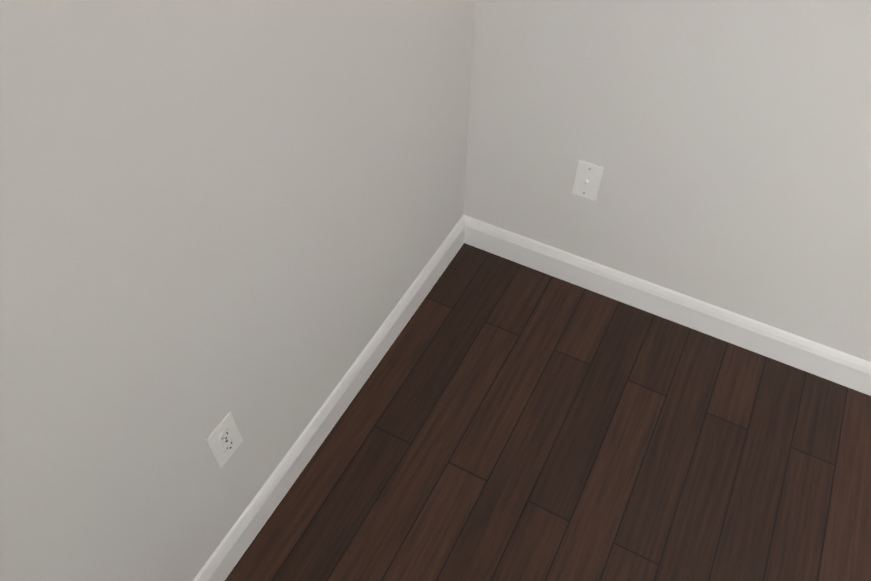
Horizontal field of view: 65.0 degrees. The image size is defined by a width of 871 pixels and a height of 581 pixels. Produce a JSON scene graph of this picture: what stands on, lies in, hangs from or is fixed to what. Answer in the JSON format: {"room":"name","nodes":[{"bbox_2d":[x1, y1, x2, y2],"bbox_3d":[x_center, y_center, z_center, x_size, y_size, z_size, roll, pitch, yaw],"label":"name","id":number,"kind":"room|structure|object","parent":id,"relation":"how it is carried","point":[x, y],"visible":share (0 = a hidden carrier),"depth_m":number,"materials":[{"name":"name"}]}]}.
{"room":"empty room","nodes":[
{"label":"empty room","id":0,"kind":"room"},
{"bbox_2d":[0,0,474,580],"bbox_3d":[-1.039,0.405,-0.082,0.180,2.740,4.820,22,52,18],"label":"wall","id":1,"kind":"structure","parent":0,"point":[248,214],"depth_m":1.06,"materials":[{"name":"paint"}]},
{"bbox_2d":[206,411,242,467],"bbox_3d":[-0.407,0.291,1.327,0.008,0.114,0.070,22,52,18],"label":"electrical outlet","id":2,"kind":"object","parent":1,"relation":"attached to","point":[224,439],"visible":1,"depth_m":1.32,"materials":[{"name":"white plastic"}]},
{"bbox_2d":[193,215,464,580],"bbox_3d":[-0.647,0.852,1.277,0.015,0.107,3.170,22,52,18],"label":"baseboard","id":3,"kind":"structure","parent":1,"relation":"attached to","point":[231,549],"depth_m":1.72,"materials":[{"name":"white paint"}]},
{"bbox_2d":[225,243,870,580],"bbox_3d":[0.560,1.994,0.451,3.824,0.120,4.820,22,52,18],"label":"floor","id":4,"kind":"structure","parent":0,"point":[502,419],"depth_m":1.73,"materials":[{"name":"brown wood"}]},
{"bbox_2d":[463,0,870,361],"bbox_3d":[1.346,-0.626,0.836,2.744,2.740,0.150,22,52,18],"label":"wall","id":5,"kind":"structure","parent":0,"point":[725,145],"depth_m":1.65,"materials":[{"name":"paint"}]},
{"bbox_2d":[572,160,603,200],"bbox_3d":[0.405,-0.291,1.833,0.070,0.114,0.016,22,52,18],"label":"jack","id":6,"kind":"object","parent":5,"relation":"attached to","point":[587,180],"visible":1,"depth_m":1.83,"materials":[{"name":"white plastic"}]},
{"bbox_2d":[464,215,870,395],"bbox_3d":[1.297,0.291,1.783,2.744,0.107,0.015,22,52,18],"label":"baseboard","id":7,"kind":"structure","parent":5,"relation":"attached to","point":[816,358],"depth_m":1.98,"materials":[{"name":"white paint"}]}
]}

